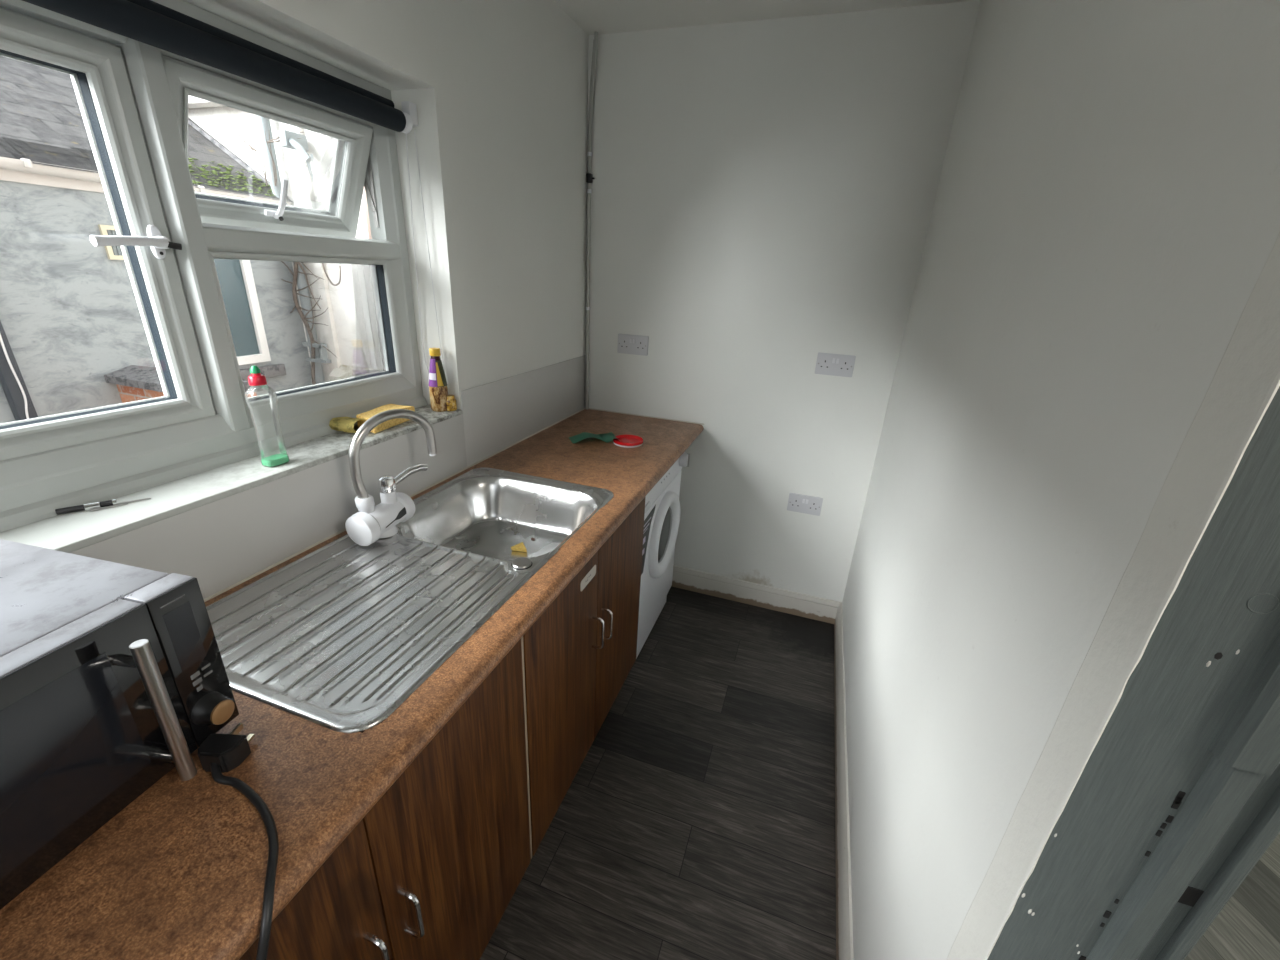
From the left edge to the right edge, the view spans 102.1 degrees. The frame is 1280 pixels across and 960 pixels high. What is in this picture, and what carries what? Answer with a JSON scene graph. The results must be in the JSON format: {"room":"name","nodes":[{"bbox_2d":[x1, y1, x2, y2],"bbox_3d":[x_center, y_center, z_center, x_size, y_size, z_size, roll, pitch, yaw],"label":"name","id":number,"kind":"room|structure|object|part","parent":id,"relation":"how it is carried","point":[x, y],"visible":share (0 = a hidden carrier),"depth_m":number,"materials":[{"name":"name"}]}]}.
{"room":"kitchen","nodes":[
{"label":"kitchen","id":0,"kind":"room"},
{"bbox_2d":[363,187,371,238],"bbox_3d":[-1.830,0.837,-0.948,0.020,3.200,9.999,10,23,17],"label":"wall","id":1,"kind":"structure","parent":0,"point":[364,190],"depth_m":1.52,"materials":[{"name":"white paint"}]},
{"bbox_2d":[184,0,588,409],"bbox_3d":[-0.871,-0.145,1.154,0.260,2.362,3.000,10,23,17],"label":"wall","id":2,"kind":"structure","parent":0,"point":[498,89],"depth_m":1.58,"materials":[{"name":"paint"}]},
{"bbox_2d":[0,0,461,552],"bbox_3d":[-0.969,-0.357,0.803,0.328,0.862,1.657,10,23,17],"label":"window","id":3,"kind":"structure","parent":2,"relation":"in","point":[194,445],"depth_m":1.03,"materials":[{"name":"plastic"}]},
{"bbox_2d":[55,498,150,514],"bbox_3d":[-0.939,0.043,0.908,0.118,0.013,0.018,-15,28,-38],"label":"pen","id":4,"kind":"object","parent":3,"relation":"on","point":[93,506],"visible":1,"depth_m":0.90,"materials":[{"name":"black plastic"}]},
{"bbox_3d":[-1.094,-0.277,0.577,0.063,0.655,0.992,10,23,17],"label":"casement sash","id":5,"kind":"part","parent":3,"relation":"part of","materials":[{"name":"plastic"}]},
{"bbox_3d":[-0.901,-0.425,0.921,0.030,0.024,0.128,6,22,8],"label":"handle lever","id":6,"kind":"part","parent":3,"relation":"part of","materials":[{"name":"white plastic"}]},
{"bbox_3d":[-0.907,-0.447,0.972,0.008,0.059,0.022,10,23,17],"label":"handle plate","id":7,"kind":"part","parent":3,"relation":"part of","materials":[{"name":"white plastic"}]},
{"bbox_3d":[-0.952,0.042,0.948,0.247,0.016,1.657,10,23,17],"label":"sill","id":8,"kind":"part","parent":3,"relation":"part of","materials":[{"name":"white stone"}]},
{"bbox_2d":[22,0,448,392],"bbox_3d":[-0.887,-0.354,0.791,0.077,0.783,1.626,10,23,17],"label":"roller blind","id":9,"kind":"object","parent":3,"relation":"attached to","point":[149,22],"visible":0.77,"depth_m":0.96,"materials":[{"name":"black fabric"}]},
{"bbox_3d":[-0.626,-0.594,1.509,0.077,0.724,0.020,8,22,12],"label":"pull cord","id":10,"kind":"part","parent":9,"relation":"part of","materials":[{"name":"white plastic"}]},
{"bbox_2d":[244,365,288,466],"bbox_3d":[-0.796,-0.135,1.100,0.037,0.214,0.051,10,23,17],"label":"soap bottle","id":11,"kind":"object","parent":3,"relation":"on","point":[257,381],"visible":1,"depth_m":1.11,"materials":[{"name":"clear plastic"}]},
{"bbox_3d":[-0.863,-0.739,1.212,0.170,0.296,0.484,10,23,17],"label":"fanlight sash","id":12,"kind":"part","parent":3,"relation":"part of","materials":[{"name":"plastic"}]},
{"bbox_3d":[-0.876,-0.636,1.235,0.012,0.014,0.036,10,23,17],"label":"handle plate","id":13,"kind":"part","parent":3,"relation":"part of","materials":[{"name":"white plastic"}]},
{"bbox_3d":[-0.844,-0.661,1.218,0.061,0.086,0.012,10,23,17],"label":"handle lever","id":14,"kind":"part","parent":3,"relation":"part of","materials":[{"name":"white plastic"}]},
{"bbox_3d":[-0.856,-0.735,1.211,0.080,0.192,0.396,10,23,17],"label":"glass pane","id":15,"kind":"part","parent":3,"relation":"part of","materials":[{"name":"clear glass"}]},
{"bbox_2d":[329,417,362,432],"bbox_3d":[-0.756,-0.157,1.396,0.078,0.034,0.130,10,23,17],"label":"folded cloth","id":16,"kind":"object","parent":3,"relation":"on","point":[345,424],"visible":0.69,"depth_m":1.35,"materials":[{"name":"yellow fabric"}]},
{"bbox_3d":[-0.842,-0.400,1.337,0.001,0.323,0.481,10,23,17],"label":"glass pane","id":17,"kind":"part","parent":3,"relation":"part of","materials":[{"name":"clear glass"}]},
{"bbox_2d":[356,404,414,432],"bbox_3d":[-0.716,-0.177,1.449,0.074,0.042,0.174,8,22,11],"label":"sponge","id":18,"kind":"object","parent":3,"relation":"on","point":[365,416],"visible":0.59,"depth_m":1.43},
{"bbox_2d":[429,348,447,411],"bbox_3d":[-0.622,-0.308,1.591,0.055,0.189,0.055,10,23,17],"label":"sauce bottle","id":19,"kind":"object","parent":3,"relation":"on","point":[438,389],"visible":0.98,"depth_m":1.58,"materials":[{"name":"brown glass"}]},
{"bbox_3d":[-0.631,-0.314,1.569,0.030,0.020,0.007,13,24,24],"label":"label panel","id":20,"kind":"part","parent":19,"relation":"part of","materials":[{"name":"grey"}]},
{"bbox_2d":[436,362,443,385],"bbox_3d":[-0.607,-0.320,1.567,0.018,0.070,0.011,-7,24,-23],"label":"label","id":21,"kind":"object","parent":19,"relation":"on","point":[439,367],"depth_m":1.57,"materials":[{"name":"yellow paper"}]},
{"bbox_2d":[446,395,456,410],"bbox_3d":[-0.594,-0.242,1.623,0.036,0.046,0.036,10,23,17],"label":"sponge","id":22,"kind":"object","parent":3,"relation":"on","point":[451,402],"visible":0.91,"depth_m":1.61,"materials":[{"name":"yellow"}]},
{"bbox_2d":[70,355,584,598],"bbox_3d":[-0.689,-0.038,1.353,0.004,0.258,2.599,10,23,17],"label":"backsplash","id":23,"kind":"structure","parent":2,"relation":"attached to","point":[221,543],"depth_m":1.21,"materials":[{"name":"white paint"}]},
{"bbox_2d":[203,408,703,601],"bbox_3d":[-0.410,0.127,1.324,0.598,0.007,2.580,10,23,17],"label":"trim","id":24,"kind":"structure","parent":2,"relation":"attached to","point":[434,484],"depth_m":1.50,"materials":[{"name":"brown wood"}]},
{"bbox_2d":[554,0,976,34],"bbox_3d":[-0.116,-1.167,0.487,1.731,0.100,3.300,10,23,17],"label":"ceiling","id":25,"kind":"structure","parent":0,"point":[600,16],"depth_m":1.77,"materials":[{"name":"paint"}]},
{"bbox_2d":[588,0,980,601],"bbox_3d":[1.485,-0.352,1.985,4.160,2.362,0.150,10,23,17],"label":"wall","id":26,"kind":"structure","parent":0,"point":[763,195],"depth_m":2.07,"materials":[{"name":"paint"}]},
{"bbox_2d":[585,32,597,408],"bbox_3d":[-0.216,-1.028,2.254,0.046,1.472,0.031,10,23,17],"label":"pipe","id":27,"kind":"object","parent":26,"relation":"attached to","point":[589,177],"visible":1,"depth_m":2.19,"materials":[{"name":"white plastic"}]},
{"bbox_2d":[586,173,592,182],"bbox_3d":[-0.211,-1.260,2.161,0.021,0.034,0.026,10,23,17],"label":"clip","id":28,"kind":"object","parent":27,"relation":"on","point":[589,177],"depth_m":2.15,"materials":[{"name":"black plastic"}]},
{"bbox_2d":[617,334,648,355],"bbox_3d":[-0.034,-0.616,2.356,0.146,0.086,0.012,10,23,17],"label":"wall socket","id":29,"kind":"object","parent":26,"relation":"attached to","point":[627,343],"visible":1,"depth_m":2.35,"materials":[{"name":"grey plastic"}]},
{"bbox_2d":[672,565,841,623],"bbox_3d":[0.554,0.568,2.586,0.841,0.120,0.015,10,23,17],"label":"baseboard","id":30,"kind":"structure","parent":26,"relation":"attached to","point":[777,599],"depth_m":2.57,"materials":[{"name":"white wood"}]},
{"bbox_2d":[787,493,822,515],"bbox_3d":[0.745,0.111,2.343,0.146,0.086,0.012,10,23,17],"label":"wall socket","id":31,"kind":"object","parent":26,"relation":"attached to","point":[806,504],"visible":1,"depth_m":2.34,"materials":[{"name":"grey plastic"}]},
{"bbox_2d":[815,352,855,376],"bbox_3d":[0.793,-0.468,2.106,0.146,0.086,0.012,10,23,17],"label":"wall socket","id":32,"kind":"object","parent":26,"relation":"attached to","point":[826,363],"visible":1,"depth_m":2.10,"materials":[{"name":"grey plastic"}]},
{"bbox_2d":[480,586,1279,959],"bbox_3d":[0.673,1.537,0.399,4.160,0.050,4.750,10,23,17],"label":"floor","id":33,"kind":"structure","parent":0,"point":[697,822],"depth_m":1.55,"materials":[{"name":"grey wood"}]},
{"bbox_2d":[239,639,530,959],"bbox_3d":[-0.634,0.786,0.898,0.599,0.846,0.798,10,23,17],"label":"base cabinet","id":34,"kind":"object","parent":33,"relation":"on","point":[432,870],"visible":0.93,"depth_m":0.85,"materials":[{"name":"brown wood"}]},
{"bbox_3d":[-0.453,0.816,0.622,0.018,0.676,0.406,10,23,17],"label":"door","id":35,"kind":"part","parent":34,"relation":"part of","materials":[{"name":"brown wood"}]},
{"bbox_2d":[0,409,703,959],"bbox_3d":[-0.410,0.147,1.330,0.596,0.040,2.577,10,23,17],"label":"countertop","id":36,"kind":"structure","parent":34,"relation":"on","point":[179,872],"depth_m":0.64,"materials":[{"name":"laminate"}]},
{"bbox_2d":[0,539,238,909],"bbox_3d":[-0.745,0.297,0.513,0.371,0.253,0.446,8,22,11],"label":"microwave","id":37,"kind":"object","parent":36,"relation":"on","point":[112,674],"visible":1,"depth_m":0.57,"materials":[{"name":"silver metal"}]},
{"bbox_3d":[-0.630,0.309,0.457,0.033,0.223,0.386,8,22,11],"label":"door","id":38,"kind":"part","parent":37,"relation":"part of","materials":[{"name":"silver metal"}]},
{"bbox_3d":[-0.783,0.278,0.515,0.292,0.223,0.441,8,22,11],"label":"casing","id":39,"kind":"part","parent":37,"relation":"part of","materials":[{"name":"silver metal"}]},
{"bbox_3d":[-0.614,0.312,0.454,0.005,0.223,0.388,8,22,11],"label":"door","id":40,"kind":"part","parent":37,"relation":"part of","materials":[{"name":"black glass"}]},
{"bbox_3d":[-0.558,0.198,0.567,0.034,0.012,0.013,5,22,5],"label":"handle post","id":41,"kind":"part","parent":37,"relation":"part of","materials":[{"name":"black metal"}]},
{"bbox_3d":[-0.580,0.231,0.660,0.033,0.223,0.056,8,22,11],"label":"control panel","id":42,"kind":"part","parent":37,"relation":"part of","materials":[{"name":"silver metal"}]},
{"bbox_3d":[-0.565,0.329,0.619,0.034,0.012,0.013,5,22,5],"label":"handle post","id":43,"kind":"part","parent":37,"relation":"part of","materials":[{"name":"silver metal"}]},
{"bbox_3d":[-0.563,0.234,0.657,0.005,0.223,0.057,8,22,11],"label":"panel","id":44,"kind":"part","parent":37,"relation":"part of","materials":[{"name":"black plastic"}]},
{"bbox_3d":[-0.554,0.299,0.674,0.024,0.041,0.041,8,22,11],"label":"timer knob","id":45,"kind":"part","parent":37,"relation":"part of","materials":[{"name":"black plastic"}]},
{"bbox_3d":[-0.541,0.301,0.671,0.004,0.030,0.030,8,22,11],"label":"knob","id":46,"kind":"part","parent":37,"relation":"part of","materials":[{"name":"brown plastic"}]},
{"bbox_2d":[198,723,278,959],"bbox_3d":[-0.475,0.582,0.670,0.075,0.435,0.321,-12,26,-33],"label":"plug","id":47,"kind":"object","parent":36,"relation":"on","point":[218,754],"visible":1,"depth_m":0.65,"materials":[{"name":"black plastic"}]},
{"bbox_2d":[345,409,436,545],"bbox_3d":[-0.604,-0.023,1.266,0.079,0.296,0.260,10,23,17],"label":"tap","id":48,"kind":"object","parent":36,"relation":"on","point":[372,522],"visible":1,"depth_m":1.22,"materials":[{"name":"white plastic"}]},
{"bbox_3d":[-0.594,-0.074,1.258,0.029,0.195,0.234,15,24,27],"label":"spout","id":49,"kind":"part","parent":48,"relation":"part of","materials":[{"name":"silver metal"}]},
{"bbox_3d":[-0.586,-0.007,1.290,0.040,0.043,0.132,19,27,34],"label":"mixer lever","id":50,"kind":"part","parent":48,"relation":"part of","materials":[{"name":"silver metal"}]},
{"bbox_2d":[206,467,613,732],"bbox_3d":[-0.469,0.228,1.260,0.504,0.166,0.986,10,23,17],"label":"sink","id":51,"kind":"object","parent":36,"relation":"in","point":[339,636],"visible":0.87,"depth_m":1.03,"materials":[{"name":"metal"}]},
{"bbox_2d":[511,542,526,551],"bbox_3d":[-0.348,0.201,1.519,0.039,0.012,0.045,19,27,35],"label":"scrap","id":52,"kind":"object","parent":51,"relation":"in","point":[519,547],"visible":1,"depth_m":1.51,"materials":[{"name":"yellow food"}]},
{"bbox_2d":[568,432,615,442],"bbox_3d":[-0.184,-0.176,2.071,0.192,0.026,0.151,-5,23,-19],"label":"cloth","id":53,"kind":"object","parent":36,"relation":"on","point":[606,437],"visible":1,"depth_m":2.07,"materials":[{"name":"green fabric"}]},
{"bbox_2d":[613,435,642,447],"bbox_3d":[-0.047,-0.154,2.054,0.120,0.018,0.120,10,23,17],"label":"plastic lid","id":54,"kind":"object","parent":36,"relation":"on","point":[628,441],"visible":1,"depth_m":2.05,"materials":[{"name":"red plastic"}]},
{"bbox_3d":[-0.368,0.679,0.732,0.035,0.105,0.008,10,23,17],"label":"handle","id":55,"kind":"part","parent":34,"relation":"part of","materials":[{"name":"silver metal"}]},
{"bbox_3d":[-0.347,0.663,0.789,0.035,0.105,0.008,10,23,17],"label":"handle","id":56,"kind":"part","parent":34,"relation":"part of","materials":[{"name":"silver metal"}]},
{"bbox_3d":[-0.322,0.683,0.974,0.018,0.676,0.388,10,23,17],"label":"door","id":57,"kind":"part","parent":34,"relation":"part of","materials":[{"name":"brown wood"}]},
{"bbox_2d":[521,496,645,858],"bbox_3d":[-0.377,0.510,1.586,0.599,0.874,0.770,10,23,17],"label":"base cabinet","id":58,"kind":"object","parent":33,"relation":"on","point":[578,655],"visible":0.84,"depth_m":1.36,"materials":[{"name":"brown wood"}]},
{"bbox_3d":[-0.194,0.552,1.319,0.018,0.676,0.370,10,23,17],"label":"door","id":59,"kind":"part","parent":58,"relation":"part of","materials":[{"name":"brown wood"}]},
{"bbox_3d":[-0.115,0.418,1.414,0.035,0.105,0.008,10,23,17],"label":"handle","id":60,"kind":"part","parent":58,"relation":"part of","materials":[{"name":"silver metal"}]},
{"bbox_3d":[-0.095,0.411,1.474,0.035,0.105,0.008,10,23,17],"label":"handle","id":61,"kind":"part","parent":58,"relation":"part of","materials":[{"name":"silver metal"}]},
{"bbox_3d":[-0.070,0.425,1.655,0.018,0.676,0.386,10,23,17],"label":"door","id":62,"kind":"part","parent":58,"relation":"part of","materials":[{"name":"brown wood"}]},
{"bbox_2d":[636,452,689,658],"bbox_3d":[-0.154,0.282,2.214,0.563,0.830,0.595,10,23,17],"label":"washing machine","id":63,"kind":"object","parent":33,"relation":"on","point":[662,503],"visible":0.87,"depth_m":2.11,"materials":[{"name":"white metal"}]},
{"bbox_3d":[0.010,0.066,1.827,0.027,0.121,0.159,10,23,17],"label":"detergent drawer","id":64,"kind":"part","parent":63,"relation":"part of","materials":[{"name":"white plastic"}]},
{"bbox_3d":[0.109,0.226,2.154,0.030,0.364,0.379,10,23,17],"label":"door","id":65,"kind":"part","parent":63,"relation":"part of","materials":[{"name":"white plastic"}]},
{"bbox_3d":[0.103,0.228,2.148,0.016,0.250,0.250,10,23,17],"label":"porthole glass","id":66,"kind":"part","parent":63,"relation":"part of","materials":[{"name":"grey"}]},
{"bbox_3d":[0.106,-0.033,2.090,0.027,0.121,0.428,10,23,17],"label":"control panel","id":67,"kind":"part","parent":63,"relation":"part of","materials":[{"name":"white plastic"}]},
{"bbox_3d":[0.191,-0.089,2.237,0.034,0.064,0.064,10,23,17],"label":"programme knob","id":68,"kind":"part","parent":63,"relation":"part of","materials":[{"name":"grey plastic"}]},
{"bbox_2d":[842,0,1279,959],"bbox_3d":[0.579,0.107,0.713,0.130,2.362,3.000,10,23,17],"label":"wall","id":69,"kind":"structure","parent":0,"point":[1104,224],"depth_m":0.72,"materials":[{"name":"paint"}]},
{"bbox_2d":[834,603,853,959],"bbox_3d":[0.659,0.926,1.699,0.015,0.120,1.753,10,23,17],"label":"baseboard","id":70,"kind":"structure","parent":69,"relation":"attached to","point":[844,923],"depth_m":1.50,"materials":[{"name":"white wood"}]},
{"bbox_2d":[946,231,1279,959],"bbox_3d":[0.422,0.332,0.537,0.011,2.060,0.066,10,23,17],"label":"trim","id":71,"kind":"structure","parent":69,"relation":"attached to","point":[1246,379],"depth_m":0.44,"materials":[{"name":"white wood"}]},
{"bbox_2d":[987,387,1279,959],"bbox_3d":[0.342,0.487,0.138,0.138,2.060,0.840,10,23,17],"label":"door frame","id":72,"kind":"structure","parent":69,"relation":"in","point":[1176,801],"depth_m":0.45,"materials":[{"name":"grey"}]},
{"label":"outside","id":73,"kind":"structure","parent":0,"visible":0},
{"bbox_3d":[-5.207,0.813,3.125,8.740,0.100,15.000,10,23,17],"label":"ground","id":74,"kind":"structure","parent":73,"visible":0},
{"bbox_2d":[0,56,311,423],"bbox_3d":[-5.219,-0.467,0.970,2.735,3.869,8.042,10,23,17],"label":"outbuilding","id":75,"kind":"structure","parent":74,"relation":"on","point":[70,316],"depth_m":2.99,"materials":[{"name":"grey concrete"}]},
{"bbox_2d":[0,321,37,420],"bbox_3d":[-3.325,-0.312,2.818,0.072,2.400,0.073,10,23,17],"label":"downpipe","id":76,"kind":"object","parent":75,"relation":"attached to","point":[12,382],"visible":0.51,"depth_m":2.73,"materials":[{"name":"grey plastic"}]},
{"bbox_3d":[-3.089,-1.416,3.098,0.018,0.185,0.188,10,23,17],"label":"vent frame","id":77,"kind":"part","parent":75,"relation":"part of","materials":[{"name":"beige plastic"}]},
{"bbox_3d":[-2.975,-1.232,3.596,0.008,0.775,0.525,10,23,17],"label":"pane","id":78,"kind":"part","parent":75,"relation":"part of","materials":[{"name":"teal"}]},
{"bbox_2d":[104,365,262,402],"bbox_3d":[-2.789,0.019,3.370,0.900,1.430,0.300,10,23,17],"label":"wall","id":79,"kind":"structure","parent":74,"relation":"on","point":[133,382],"depth_m":3.11,"materials":[{"name":"orange brick"}]},
{"bbox_2d":[188,95,367,382],"bbox_3d":[-3.448,-2.417,5.379,7.700,4.400,2.702,10,23,17],"label":"house","id":80,"kind":"structure","parent":74,"relation":"on","point":[204,116],"depth_m":3.89,"materials":[{"name":"white paint"}]},
{"bbox_2d":[257,115,331,383],"bbox_3d":[-2.627,-1.196,4.155,0.285,3.120,0.096,10,23,17],"label":"downpipe","id":81,"kind":"object","parent":80,"relation":"attached to","point":[321,356],"visible":0.48,"depth_m":4.03,"materials":[{"name":"grey"}]},
{"bbox_2d":[220,117,335,384],"bbox_3d":[-2.731,-1.376,4.066,0.745,2.513,0.140,10,23,17],"label":"vine","id":82,"kind":"object","parent":81,"relation":"attached to","point":[295,273],"visible":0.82,"depth_m":4.00,"materials":[{"name":"brown plant"}]},
{"bbox_3d":[-2.286,-2.228,3.588,0.305,0.314,0.172,10,23,17],"label":"wall bracket","id":83,"kind":"part","parent":80,"relation":"part of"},
{"bbox_2d":[322,263,340,285],"bbox_3d":[-2.324,-1.624,3.892,0.194,0.306,0.052,13,24,23],"label":"hanging cable","id":84,"kind":"object","parent":80,"relation":"hanging from","point":[338,283],"visible":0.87,"depth_m":3.91,"materials":[{"name":"white plastic"}]}
]}

